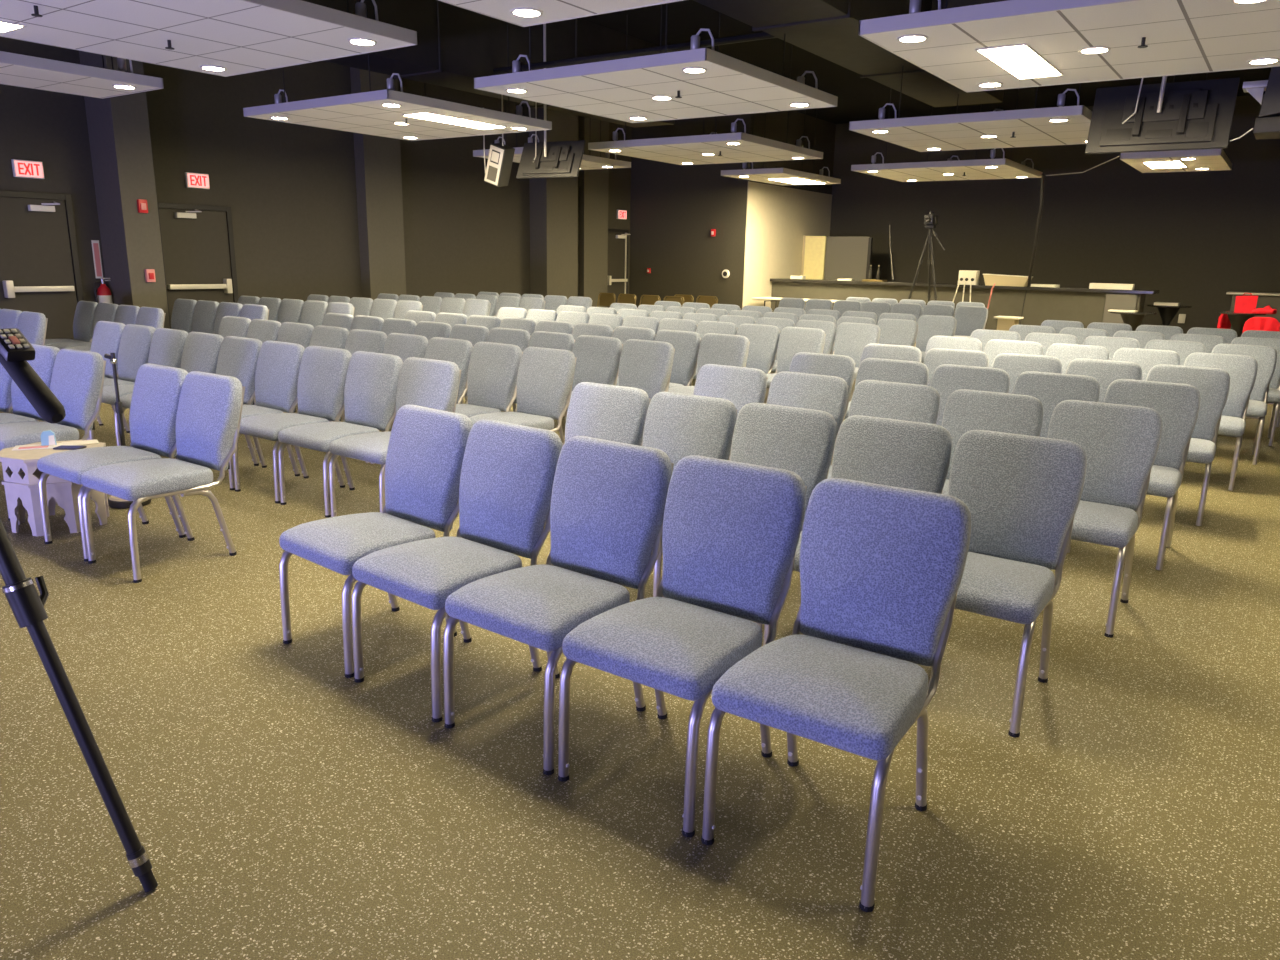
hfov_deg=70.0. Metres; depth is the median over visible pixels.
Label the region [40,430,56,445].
packet
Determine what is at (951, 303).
padded chair
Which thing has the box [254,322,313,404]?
padded chair
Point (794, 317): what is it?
padded chair
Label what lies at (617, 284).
door
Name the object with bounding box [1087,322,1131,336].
padded chair
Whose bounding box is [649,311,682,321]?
padded chair
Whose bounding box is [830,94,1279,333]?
wall
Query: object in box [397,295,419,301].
padded chair
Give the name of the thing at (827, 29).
air duct
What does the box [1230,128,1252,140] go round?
cable
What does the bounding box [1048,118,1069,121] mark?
recessed light
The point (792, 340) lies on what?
padded chair
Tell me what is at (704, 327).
padded chair
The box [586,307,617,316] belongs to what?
padded chair
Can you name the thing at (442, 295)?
padded chair
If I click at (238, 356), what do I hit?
padded chair
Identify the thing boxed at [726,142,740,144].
recessed light
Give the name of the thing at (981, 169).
ceiling panel
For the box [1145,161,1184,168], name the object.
diffuser
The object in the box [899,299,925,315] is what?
padded chair
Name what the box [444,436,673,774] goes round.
padded chair
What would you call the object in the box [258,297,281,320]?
padded chair
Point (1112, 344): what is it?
padded chair
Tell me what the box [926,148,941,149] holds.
recessed light
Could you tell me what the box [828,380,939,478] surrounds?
padded chair
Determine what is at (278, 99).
cable loop
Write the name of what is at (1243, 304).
bag
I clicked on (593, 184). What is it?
column
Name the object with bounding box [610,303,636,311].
padded chair
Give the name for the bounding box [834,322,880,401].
padded chair
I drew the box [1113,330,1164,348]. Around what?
padded chair
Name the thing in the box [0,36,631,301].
wall
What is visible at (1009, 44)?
ceiling panel
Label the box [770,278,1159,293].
countertop
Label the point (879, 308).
padded chair
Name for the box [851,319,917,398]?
padded chair
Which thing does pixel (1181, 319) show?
outlet plate
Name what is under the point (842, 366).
padded chair
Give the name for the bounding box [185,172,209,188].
exit sign
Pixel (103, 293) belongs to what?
fire extinguisher
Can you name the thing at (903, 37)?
recessed light
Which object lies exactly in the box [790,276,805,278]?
box
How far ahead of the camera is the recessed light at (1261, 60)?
6.50 m
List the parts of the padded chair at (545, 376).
seat, backrest, frame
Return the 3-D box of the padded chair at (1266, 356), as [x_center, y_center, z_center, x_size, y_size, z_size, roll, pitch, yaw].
[4.999,-0.659,7.686,0.486,0.918,0.657,11,17,34]
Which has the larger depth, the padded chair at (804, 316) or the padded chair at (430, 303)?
the padded chair at (430, 303)
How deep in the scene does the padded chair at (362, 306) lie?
12.82 m
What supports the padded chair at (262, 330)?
on the floor
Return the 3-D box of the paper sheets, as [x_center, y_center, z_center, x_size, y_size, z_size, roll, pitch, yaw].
[7.569,-3.632,17.071,0.450,0.049,0.280,12,18,39]
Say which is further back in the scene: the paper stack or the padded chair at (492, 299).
the paper stack
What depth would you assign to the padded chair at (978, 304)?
15.33 m
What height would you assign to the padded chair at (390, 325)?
0.918 m
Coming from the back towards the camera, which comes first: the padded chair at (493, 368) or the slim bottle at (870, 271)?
the slim bottle at (870, 271)
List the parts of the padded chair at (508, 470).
leg, seat, leg, leg, backrest, leg, frame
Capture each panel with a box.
[0,0,417,76]
[0,51,163,98]
[243,0,551,140]
[438,0,683,26]
[473,100,630,169]
[474,3,837,122]
[588,12,822,164]
[721,109,840,185]
[824,236,872,280]
[849,65,1091,151]
[851,88,1042,181]
[858,0,1279,91]
[1120,72,1231,172]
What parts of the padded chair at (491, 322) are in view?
backrest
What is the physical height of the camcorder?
0.234 m
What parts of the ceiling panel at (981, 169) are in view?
hanger rod, edge trim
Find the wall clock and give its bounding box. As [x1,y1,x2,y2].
[722,270,729,277]
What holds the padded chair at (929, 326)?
on the floor
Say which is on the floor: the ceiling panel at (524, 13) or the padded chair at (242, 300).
the padded chair at (242, 300)
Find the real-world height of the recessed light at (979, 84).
0.010 m
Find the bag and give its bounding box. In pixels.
[1234,293,1258,312]
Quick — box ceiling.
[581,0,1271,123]
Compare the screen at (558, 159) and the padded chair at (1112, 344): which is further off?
the screen at (558, 159)
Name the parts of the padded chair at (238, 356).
backrest, leg, frame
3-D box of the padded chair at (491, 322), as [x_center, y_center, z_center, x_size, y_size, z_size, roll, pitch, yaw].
[-1.816,-1.234,9.495,0.486,0.918,0.657,11,17,36]
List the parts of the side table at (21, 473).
arched leg panel, arched leg panel, moulding, arched leg panel, arched leg panel, arched leg panel, arched leg panel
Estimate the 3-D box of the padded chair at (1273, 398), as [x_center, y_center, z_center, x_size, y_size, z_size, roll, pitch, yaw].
[5.688,-0.844,8.497,0.486,0.918,0.657,11,17,34]
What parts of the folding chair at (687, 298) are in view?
backrest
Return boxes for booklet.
[61,439,98,445]
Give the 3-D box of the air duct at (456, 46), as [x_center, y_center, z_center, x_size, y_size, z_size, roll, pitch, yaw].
[-2.642,-5.349,10.736,0.840,1.100,10.000,11,17,34]
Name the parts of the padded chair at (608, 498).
leg, seat, frame, leg, leg, backrest, leg, frame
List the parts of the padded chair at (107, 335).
leg, backrest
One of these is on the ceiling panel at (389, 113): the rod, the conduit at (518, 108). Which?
the conduit at (518, 108)
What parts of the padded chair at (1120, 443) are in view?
seat, backrest, leg, leg, frame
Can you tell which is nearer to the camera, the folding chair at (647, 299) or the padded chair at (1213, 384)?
the padded chair at (1213, 384)
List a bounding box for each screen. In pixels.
[516,24,585,178]
[1085,76,1239,153]
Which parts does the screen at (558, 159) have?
vent panel, mount rail, vent panel, mount plate, mount rail, vent panel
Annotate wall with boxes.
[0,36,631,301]
[629,110,835,309]
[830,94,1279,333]
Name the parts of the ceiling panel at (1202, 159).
light frame, edge trim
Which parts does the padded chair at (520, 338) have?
backrest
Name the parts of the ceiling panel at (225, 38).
light frame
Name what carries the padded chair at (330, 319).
on the floor
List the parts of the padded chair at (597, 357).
backrest, frame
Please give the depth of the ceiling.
15.60 m
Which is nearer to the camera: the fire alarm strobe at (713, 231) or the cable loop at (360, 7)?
the cable loop at (360, 7)
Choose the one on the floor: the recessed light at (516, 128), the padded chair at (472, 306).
the padded chair at (472, 306)
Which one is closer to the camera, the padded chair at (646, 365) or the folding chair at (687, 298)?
the padded chair at (646, 365)
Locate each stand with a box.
[104,353,150,508]
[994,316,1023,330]
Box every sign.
[11,159,44,178]
[91,240,102,277]
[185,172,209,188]
[617,210,626,219]
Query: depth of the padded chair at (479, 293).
15.60 m
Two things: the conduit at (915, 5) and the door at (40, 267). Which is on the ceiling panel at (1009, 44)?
the conduit at (915, 5)
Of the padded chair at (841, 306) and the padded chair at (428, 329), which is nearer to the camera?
the padded chair at (428, 329)
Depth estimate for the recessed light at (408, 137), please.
11.79 m
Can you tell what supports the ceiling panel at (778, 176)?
hanging from the ceiling
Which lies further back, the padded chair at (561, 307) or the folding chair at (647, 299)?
the folding chair at (647, 299)
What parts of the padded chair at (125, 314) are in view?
seat, backrest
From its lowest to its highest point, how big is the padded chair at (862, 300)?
0.918 m
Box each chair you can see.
[0,309,21,328]
[0,343,59,423]
[0,348,105,520]
[0,363,12,412]
[17,311,47,344]
[37,321,125,430]
[37,363,187,561]
[45,301,97,345]
[49,303,118,349]
[69,305,139,351]
[81,371,244,582]
[87,324,155,439]
[89,328,187,445]
[109,307,165,378]
[119,332,223,442]
[171,299,196,333]
[192,300,218,333]
[215,302,242,333]
[216,336,262,465]
[218,316,250,404]
[228,341,304,489]
[233,346,351,502]
[238,296,259,304]
[240,304,268,320]
[246,319,280,342]
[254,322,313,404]
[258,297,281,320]
[278,299,303,324]
[278,351,402,517]
[279,404,472,677]
[293,329,386,452]
[300,300,327,327]
[307,294,328,301]
[309,325,348,421]
[322,313,353,331]
[326,302,354,315]
[327,296,350,303]
[329,333,427,462]
[329,357,460,516]
[349,297,372,316]
[350,315,383,330]
[352,419,563,721]
[370,299,396,320]
[371,337,472,463]
[377,293,398,300]
[381,318,416,336]
[394,300,422,318]
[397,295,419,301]
[405,310,435,323]
[414,321,451,341]
[419,296,441,314]
[434,292,454,299]
[434,312,467,327]
[440,297,465,313]
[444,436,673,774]
[449,324,488,346]
[454,293,475,300]
[455,342,522,417]
[462,317,535,403]
[463,299,490,317]
[464,315,500,400]
[465,327,530,411]
[469,347,575,431]
[476,295,497,315]
[478,292,498,297]
[495,296,520,316]
[497,307,526,320]
[499,293,520,298]
[513,331,574,442]
[519,297,544,311]
[521,294,543,298]
[526,309,557,323]
[534,320,573,415]
[544,295,567,311]
[556,311,589,326]
[557,305,586,313]
[558,455,806,836]
[565,335,622,417]
[565,382,650,445]
[567,296,592,309]
[572,323,613,339]
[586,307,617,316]
[588,313,623,329]
[597,293,615,306]
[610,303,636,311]
[612,326,655,385]
[617,293,635,304]
[617,309,649,318]
[617,329,700,387]
[618,339,674,400]
[622,316,659,333]
[637,304,666,313]
[639,295,660,304]
[642,392,737,596]
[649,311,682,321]
[654,301,681,308]
[657,318,697,332]
[662,403,836,628]
[663,296,683,306]
[666,306,696,316]
[668,333,749,394]
[674,294,693,302]
[682,302,709,310]
[683,313,717,324]
[690,321,737,385]
[693,364,767,455]
[696,295,717,307]
[697,308,728,320]
[701,478,970,911]
[711,304,740,313]
[718,315,755,330]
[729,310,762,323]
[729,371,848,464]
[736,324,779,403]
[742,305,771,315]
[756,317,794,362]
[763,312,797,392]
[763,415,951,644]
[766,320,836,397]
[766,327,825,387]
[774,307,805,320]
[778,298,804,308]
[789,352,855,422]
[799,314,835,324]
[805,299,832,313]
[807,309,840,345]
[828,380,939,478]
[832,311,876,353]
[833,300,860,316]
[833,316,875,353]
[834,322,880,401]
[844,343,921,418]
[846,297,870,309]
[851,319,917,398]
[855,358,928,386]
[861,301,890,324]
[872,298,897,312]
[878,313,915,321]
[891,303,921,321]
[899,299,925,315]
[915,315,956,362]
[922,304,953,316]
[923,348,988,385]
[925,335,981,354]
[927,300,954,308]
[930,364,1009,425]
[942,389,1042,494]
[948,430,1086,736]
[954,302,984,317]
[954,306,987,337]
[970,329,1020,351]
[984,339,1042,367]
[991,353,1061,393]
[1009,325,1055,340]
[1012,371,1099,437]
[1025,332,1077,355]
[1041,320,1083,333]
[1046,343,1108,373]
[1047,400,1161,637]
[1059,327,1108,344]
[1065,358,1141,402]
[1067,379,1199,569]
[1083,336,1139,359]
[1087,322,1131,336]
[1112,348,1179,380]
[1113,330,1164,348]
[1135,325,1182,339]
[1145,340,1205,365]
[1146,364,1229,525]
[1170,334,1225,352]
[1184,352,1257,490]
[1187,327,1236,343]
[1211,344,1276,464]
[1217,314,1230,328]
[1231,337,1279,445]
[1241,330,1279,426]
[1243,317,1279,331]
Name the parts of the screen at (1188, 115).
vent panel, mount rail, vent panel, mount plate, mount rail, vent panel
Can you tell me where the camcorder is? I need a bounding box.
[924,211,938,224]
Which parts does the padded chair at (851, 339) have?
backrest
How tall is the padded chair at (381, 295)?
0.918 m
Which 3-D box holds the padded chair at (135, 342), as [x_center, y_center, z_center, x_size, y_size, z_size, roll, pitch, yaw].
[-4.334,-0.789,7.480,0.486,0.923,0.657,11,17,35]
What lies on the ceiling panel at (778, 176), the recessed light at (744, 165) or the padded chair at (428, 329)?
the recessed light at (744, 165)
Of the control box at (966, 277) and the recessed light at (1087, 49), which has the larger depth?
the control box at (966, 277)
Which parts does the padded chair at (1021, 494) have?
seat, backrest, leg, leg, frame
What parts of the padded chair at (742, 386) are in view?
backrest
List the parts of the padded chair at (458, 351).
backrest, frame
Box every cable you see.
[1046,155,1119,175]
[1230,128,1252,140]
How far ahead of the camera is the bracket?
7.62 m
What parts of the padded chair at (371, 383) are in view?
leg, leg, seat, leg, backrest, frame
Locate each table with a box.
[0,440,109,535]
[752,297,836,308]
[1110,311,1156,330]
[1147,304,1191,325]
[1217,311,1265,336]
[1226,291,1279,329]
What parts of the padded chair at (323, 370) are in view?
leg, leg, seat, leg, backrest, leg, frame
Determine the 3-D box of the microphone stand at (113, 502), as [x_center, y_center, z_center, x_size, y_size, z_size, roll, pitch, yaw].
[-3.156,-0.305,5.559,0.236,0.934,0.236,11,17,34]
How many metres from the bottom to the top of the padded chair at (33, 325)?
0.918 m
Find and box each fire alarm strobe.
[137,199,147,212]
[711,229,715,236]
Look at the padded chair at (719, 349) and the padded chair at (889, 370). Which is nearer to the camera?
the padded chair at (889, 370)
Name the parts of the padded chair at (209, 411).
leg, leg, seat, leg, frame, leg, backrest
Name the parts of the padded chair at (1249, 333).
backrest, leg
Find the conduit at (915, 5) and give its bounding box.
[909,0,940,13]
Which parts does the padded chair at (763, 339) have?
backrest, frame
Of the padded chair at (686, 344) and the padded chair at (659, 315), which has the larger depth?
the padded chair at (659, 315)
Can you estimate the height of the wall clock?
0.180 m
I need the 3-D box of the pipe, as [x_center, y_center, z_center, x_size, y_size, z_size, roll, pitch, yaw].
[-0.171,-4.761,10.211,3.980,0.065,0.065,11,17,34]
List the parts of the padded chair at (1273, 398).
backrest, leg, seat, leg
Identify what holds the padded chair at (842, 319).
on the floor
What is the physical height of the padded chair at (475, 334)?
0.918 m
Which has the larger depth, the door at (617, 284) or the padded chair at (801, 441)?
the door at (617, 284)
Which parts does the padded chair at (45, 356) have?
seat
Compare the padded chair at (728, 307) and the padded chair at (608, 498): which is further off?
the padded chair at (728, 307)
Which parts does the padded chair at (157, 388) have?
leg, leg, seat, leg, backrest, frame, leg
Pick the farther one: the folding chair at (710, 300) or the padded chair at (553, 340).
the folding chair at (710, 300)
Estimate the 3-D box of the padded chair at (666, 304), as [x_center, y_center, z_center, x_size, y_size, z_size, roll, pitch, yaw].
[0.237,-2.168,13.486,0.486,0.918,0.657,11,17,35]
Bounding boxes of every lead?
[987,283,994,308]
[1020,286,1027,324]
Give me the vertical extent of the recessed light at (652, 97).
0.010 m
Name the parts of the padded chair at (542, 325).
backrest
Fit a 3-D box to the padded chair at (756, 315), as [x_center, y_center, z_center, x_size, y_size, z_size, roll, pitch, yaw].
[1.155,-1.645,11.415,0.486,0.918,0.657,12,17,37]
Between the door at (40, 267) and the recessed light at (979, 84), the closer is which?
the recessed light at (979, 84)
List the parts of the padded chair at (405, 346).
backrest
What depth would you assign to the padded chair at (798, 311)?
12.36 m
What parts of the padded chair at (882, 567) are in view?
leg, leg, frame, seat, leg, backrest, leg, frame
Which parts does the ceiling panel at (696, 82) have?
hanger rod, edge trim, hanger rod, hanger rod, hanger rod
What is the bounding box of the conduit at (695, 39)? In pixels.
[690,28,713,49]
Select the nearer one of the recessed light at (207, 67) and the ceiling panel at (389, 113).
the recessed light at (207, 67)
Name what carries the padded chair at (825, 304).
on the floor
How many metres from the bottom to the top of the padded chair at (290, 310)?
0.918 m
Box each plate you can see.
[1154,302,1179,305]
[1178,314,1185,322]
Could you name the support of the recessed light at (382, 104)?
attached to the ceiling panel at (389, 113)
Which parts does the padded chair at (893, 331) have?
backrest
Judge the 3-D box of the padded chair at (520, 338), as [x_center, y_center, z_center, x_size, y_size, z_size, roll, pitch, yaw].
[-1.321,-0.833,7.888,0.486,0.918,0.658,11,17,36]
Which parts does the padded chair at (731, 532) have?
leg, frame, leg, seat, leg, backrest, frame, leg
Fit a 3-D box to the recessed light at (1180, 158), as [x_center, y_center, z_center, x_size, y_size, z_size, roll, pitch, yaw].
[7.487,-4.386,12.472,0.202,0.010,0.202,13,18,41]
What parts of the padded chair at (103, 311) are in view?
seat, backrest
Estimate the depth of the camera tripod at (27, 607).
2.14 m
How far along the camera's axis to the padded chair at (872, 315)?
11.78 m
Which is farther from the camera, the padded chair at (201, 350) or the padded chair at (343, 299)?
the padded chair at (343, 299)
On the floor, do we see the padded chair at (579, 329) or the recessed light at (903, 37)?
the padded chair at (579, 329)
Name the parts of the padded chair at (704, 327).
backrest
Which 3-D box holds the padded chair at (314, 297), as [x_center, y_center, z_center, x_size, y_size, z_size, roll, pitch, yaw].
[-4.923,-2.240,13.366,0.486,0.918,0.657,11,17,35]
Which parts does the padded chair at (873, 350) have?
seat, backrest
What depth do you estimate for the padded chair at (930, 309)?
14.12 m
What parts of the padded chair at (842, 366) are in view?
backrest, frame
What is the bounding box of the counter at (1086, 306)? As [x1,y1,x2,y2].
[770,278,1159,329]
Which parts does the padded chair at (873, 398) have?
seat, backrest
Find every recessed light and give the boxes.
[112,84,136,88]
[117,57,132,72]
[200,65,226,70]
[270,116,288,119]
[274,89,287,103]
[347,38,376,44]
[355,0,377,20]
[381,103,401,106]
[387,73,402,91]
[393,122,410,124]
[403,136,417,138]
[505,88,527,92]
[510,7,542,16]
[511,127,527,129]
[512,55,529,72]
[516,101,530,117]
[528,134,538,142]
[605,152,615,159]
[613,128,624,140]
[629,117,646,119]
[651,96,672,99]
[682,67,706,72]
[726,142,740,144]
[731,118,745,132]
[742,162,752,168]
[789,103,809,106]
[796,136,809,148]
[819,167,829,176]
[871,130,888,132]
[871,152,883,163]
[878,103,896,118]
[897,34,927,41]
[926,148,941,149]
[977,82,1002,86]
[980,135,997,137]
[990,148,1004,158]
[1021,159,1033,168]
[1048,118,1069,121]
[1078,46,1110,53]
[1180,158,1196,159]
[1231,0,1264,2]
[1247,57,1279,63]
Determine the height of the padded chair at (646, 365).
0.918 m
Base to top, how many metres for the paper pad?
0.039 m
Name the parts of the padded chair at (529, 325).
backrest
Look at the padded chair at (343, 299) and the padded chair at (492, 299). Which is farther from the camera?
the padded chair at (492, 299)
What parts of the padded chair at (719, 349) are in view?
seat, backrest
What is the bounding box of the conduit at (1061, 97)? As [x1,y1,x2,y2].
[1057,89,1078,106]
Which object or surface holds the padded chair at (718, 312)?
on the floor
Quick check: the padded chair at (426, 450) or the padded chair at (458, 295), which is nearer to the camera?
the padded chair at (426, 450)
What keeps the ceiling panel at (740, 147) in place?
hanging from the ceiling
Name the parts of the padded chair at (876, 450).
leg, seat, backrest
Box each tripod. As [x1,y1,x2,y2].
[0,328,157,891]
[908,225,944,301]
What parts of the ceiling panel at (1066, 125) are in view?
hanger rod, edge trim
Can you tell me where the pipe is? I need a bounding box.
[493,32,776,73]
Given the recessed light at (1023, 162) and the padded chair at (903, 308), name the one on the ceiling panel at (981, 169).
the recessed light at (1023, 162)
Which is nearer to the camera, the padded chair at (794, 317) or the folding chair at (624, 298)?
the padded chair at (794, 317)
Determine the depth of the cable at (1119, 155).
14.46 m
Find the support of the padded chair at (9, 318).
on the floor
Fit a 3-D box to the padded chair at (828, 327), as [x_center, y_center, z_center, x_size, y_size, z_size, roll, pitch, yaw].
[1.722,-1.228,9.752,0.486,0.918,0.657,12,17,37]
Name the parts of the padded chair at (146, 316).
backrest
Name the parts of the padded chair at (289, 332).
backrest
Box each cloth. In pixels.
[1108,309,1137,311]
[1252,305,1276,313]
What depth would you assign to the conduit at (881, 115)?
10.34 m
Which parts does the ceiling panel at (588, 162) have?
edge trim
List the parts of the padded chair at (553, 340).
backrest, leg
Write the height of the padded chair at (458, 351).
0.918 m
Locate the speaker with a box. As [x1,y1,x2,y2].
[483,95,514,186]
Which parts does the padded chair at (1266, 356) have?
backrest, leg, seat, leg, frame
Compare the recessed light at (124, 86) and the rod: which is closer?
the recessed light at (124, 86)
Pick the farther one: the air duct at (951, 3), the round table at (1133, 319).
the round table at (1133, 319)
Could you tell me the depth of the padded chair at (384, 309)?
12.55 m
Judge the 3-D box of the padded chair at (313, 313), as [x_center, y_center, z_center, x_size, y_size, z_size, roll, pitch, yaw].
[-4.371,-1.828,11.722,0.486,0.918,0.657,11,17,34]
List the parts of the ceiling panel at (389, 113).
hanger rod, hanger rod, edge trim, light frame, hanger rod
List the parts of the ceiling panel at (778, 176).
edge trim, light frame, hanger rod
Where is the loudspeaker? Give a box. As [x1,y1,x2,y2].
[1242,67,1279,139]
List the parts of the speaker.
panel, panel, hanger rod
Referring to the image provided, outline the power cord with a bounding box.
[1027,173,1044,286]
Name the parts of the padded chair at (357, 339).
backrest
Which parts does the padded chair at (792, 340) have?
seat, backrest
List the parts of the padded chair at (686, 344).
seat, backrest, frame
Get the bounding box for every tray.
[862,279,886,281]
[983,274,1032,286]
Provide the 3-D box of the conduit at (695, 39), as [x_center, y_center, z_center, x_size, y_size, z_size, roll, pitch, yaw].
[0.493,-3.423,7.148,0.216,0.209,0.072,11,17,34]
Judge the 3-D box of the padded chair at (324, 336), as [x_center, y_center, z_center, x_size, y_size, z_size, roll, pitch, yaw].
[-2.838,-0.827,7.743,0.486,0.918,0.658,11,17,36]
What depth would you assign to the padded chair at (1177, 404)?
5.07 m
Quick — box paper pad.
[837,278,853,280]
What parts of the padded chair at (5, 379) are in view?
frame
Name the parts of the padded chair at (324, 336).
backrest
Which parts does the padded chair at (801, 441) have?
backrest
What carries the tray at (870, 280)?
on the counter at (1086, 306)
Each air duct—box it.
[302,0,674,127]
[693,0,1003,106]
[931,0,1006,10]
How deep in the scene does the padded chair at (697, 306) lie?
13.25 m
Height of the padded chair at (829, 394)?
0.923 m
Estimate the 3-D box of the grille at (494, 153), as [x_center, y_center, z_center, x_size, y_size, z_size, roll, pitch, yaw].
[-1.901,-4.244,11.998,0.173,0.191,0.026,7,15,22]
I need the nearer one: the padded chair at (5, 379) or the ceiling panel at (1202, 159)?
the padded chair at (5, 379)
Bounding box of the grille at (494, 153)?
[490,149,499,163]
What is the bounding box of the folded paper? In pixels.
[12,443,61,449]
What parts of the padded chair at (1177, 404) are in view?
leg, backrest, seat, leg, leg, frame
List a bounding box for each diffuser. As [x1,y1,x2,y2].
[0,22,21,31]
[404,113,503,128]
[769,178,822,183]
[979,46,1059,78]
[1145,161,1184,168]
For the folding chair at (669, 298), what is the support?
on the floor
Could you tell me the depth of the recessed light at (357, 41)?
6.46 m
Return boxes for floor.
[0,341,1279,959]
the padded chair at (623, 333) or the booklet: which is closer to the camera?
the booklet
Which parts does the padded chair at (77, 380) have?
leg, seat, backrest, frame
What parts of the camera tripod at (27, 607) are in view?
clamp lever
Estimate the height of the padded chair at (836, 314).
0.918 m
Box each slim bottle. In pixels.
[868,265,871,278]
[876,265,879,279]
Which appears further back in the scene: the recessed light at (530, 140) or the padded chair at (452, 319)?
the recessed light at (530, 140)
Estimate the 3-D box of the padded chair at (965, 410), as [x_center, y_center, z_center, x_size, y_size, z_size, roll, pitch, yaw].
[1.619,0.054,4.503,0.486,0.923,0.657,11,17,35]
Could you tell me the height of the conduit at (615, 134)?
0.209 m
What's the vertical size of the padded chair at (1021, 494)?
0.923 m
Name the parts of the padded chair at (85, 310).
seat, backrest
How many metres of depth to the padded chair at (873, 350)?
7.11 m
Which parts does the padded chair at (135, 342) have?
seat, leg, backrest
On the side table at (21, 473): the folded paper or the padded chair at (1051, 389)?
the folded paper
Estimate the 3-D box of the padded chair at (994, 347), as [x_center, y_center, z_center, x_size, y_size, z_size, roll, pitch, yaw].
[3.021,-0.693,7.667,0.486,0.918,0.657,11,17,34]
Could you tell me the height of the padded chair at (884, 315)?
0.918 m
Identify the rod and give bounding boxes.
[889,225,894,279]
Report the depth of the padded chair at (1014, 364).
6.56 m
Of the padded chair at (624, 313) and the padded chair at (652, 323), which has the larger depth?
the padded chair at (624, 313)
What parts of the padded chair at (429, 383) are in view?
leg, seat, leg, backrest, frame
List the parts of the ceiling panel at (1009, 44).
light frame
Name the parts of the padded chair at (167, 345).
leg, seat, leg, backrest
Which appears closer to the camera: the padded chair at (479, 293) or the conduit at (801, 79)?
the conduit at (801, 79)
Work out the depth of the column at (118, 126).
11.27 m
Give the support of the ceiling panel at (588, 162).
hanging from the ceiling
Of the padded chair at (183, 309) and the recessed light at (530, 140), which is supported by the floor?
the padded chair at (183, 309)
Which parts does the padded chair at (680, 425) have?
leg, backrest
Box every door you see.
[0,190,83,339]
[157,202,238,328]
[607,229,630,307]
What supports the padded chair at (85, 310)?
on the floor
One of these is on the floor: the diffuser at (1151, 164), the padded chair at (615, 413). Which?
the padded chair at (615, 413)
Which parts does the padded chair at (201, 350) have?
seat, backrest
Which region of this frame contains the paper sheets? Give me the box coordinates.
[1030,284,1059,287]
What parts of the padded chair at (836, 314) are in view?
backrest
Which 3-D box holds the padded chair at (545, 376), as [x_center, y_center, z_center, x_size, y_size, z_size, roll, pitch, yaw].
[-0.815,-0.423,6.250,0.486,0.918,0.658,11,17,36]
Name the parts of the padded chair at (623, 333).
backrest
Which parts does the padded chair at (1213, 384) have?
backrest, seat, leg, frame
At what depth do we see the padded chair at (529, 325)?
9.25 m
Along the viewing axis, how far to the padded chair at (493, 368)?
6.58 m
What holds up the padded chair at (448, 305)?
on the floor
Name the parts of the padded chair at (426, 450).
leg, leg, seat, leg, backrest, leg, frame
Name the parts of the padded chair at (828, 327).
seat, backrest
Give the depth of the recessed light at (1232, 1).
5.08 m
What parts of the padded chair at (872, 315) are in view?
backrest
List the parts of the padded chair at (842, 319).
backrest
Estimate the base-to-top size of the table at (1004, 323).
0.690 m
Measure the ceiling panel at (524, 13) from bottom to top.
1.758 m
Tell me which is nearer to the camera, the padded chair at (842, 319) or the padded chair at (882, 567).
the padded chair at (882, 567)
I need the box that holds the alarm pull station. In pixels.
[145,269,155,281]
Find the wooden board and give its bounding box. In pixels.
[801,235,826,278]
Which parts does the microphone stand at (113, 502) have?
knob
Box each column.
[79,51,169,328]
[350,67,405,300]
[529,105,577,298]
[579,116,608,307]
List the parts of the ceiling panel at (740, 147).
hanger rod, edge trim, hanger rod, hanger rod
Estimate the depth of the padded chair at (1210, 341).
8.84 m
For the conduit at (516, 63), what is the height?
0.209 m
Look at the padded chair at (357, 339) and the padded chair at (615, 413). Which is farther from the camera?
the padded chair at (357, 339)
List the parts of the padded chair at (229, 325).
backrest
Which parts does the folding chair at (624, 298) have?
backrest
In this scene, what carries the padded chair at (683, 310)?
on the floor
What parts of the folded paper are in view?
printed panel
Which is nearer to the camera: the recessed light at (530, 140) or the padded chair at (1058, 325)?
the padded chair at (1058, 325)
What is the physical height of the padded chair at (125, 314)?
0.918 m
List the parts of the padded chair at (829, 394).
backrest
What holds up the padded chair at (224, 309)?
on the floor
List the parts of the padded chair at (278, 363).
leg, leg, seat, backrest, leg, frame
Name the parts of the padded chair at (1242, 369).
backrest, seat, leg, frame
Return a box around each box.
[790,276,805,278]
[952,270,979,301]
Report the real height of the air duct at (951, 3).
0.970 m
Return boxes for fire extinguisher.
[94,278,112,303]
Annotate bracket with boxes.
[1242,80,1267,92]
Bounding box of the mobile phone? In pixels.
[53,445,86,449]
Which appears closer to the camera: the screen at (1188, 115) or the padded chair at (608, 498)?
the padded chair at (608, 498)
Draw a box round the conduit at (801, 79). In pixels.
[797,71,817,88]
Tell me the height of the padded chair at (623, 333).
0.918 m
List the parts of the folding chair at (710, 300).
backrest, frame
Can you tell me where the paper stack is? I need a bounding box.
[1089,283,1134,289]
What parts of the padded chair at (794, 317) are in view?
backrest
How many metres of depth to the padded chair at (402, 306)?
12.30 m
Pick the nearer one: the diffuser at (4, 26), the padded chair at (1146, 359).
the diffuser at (4, 26)

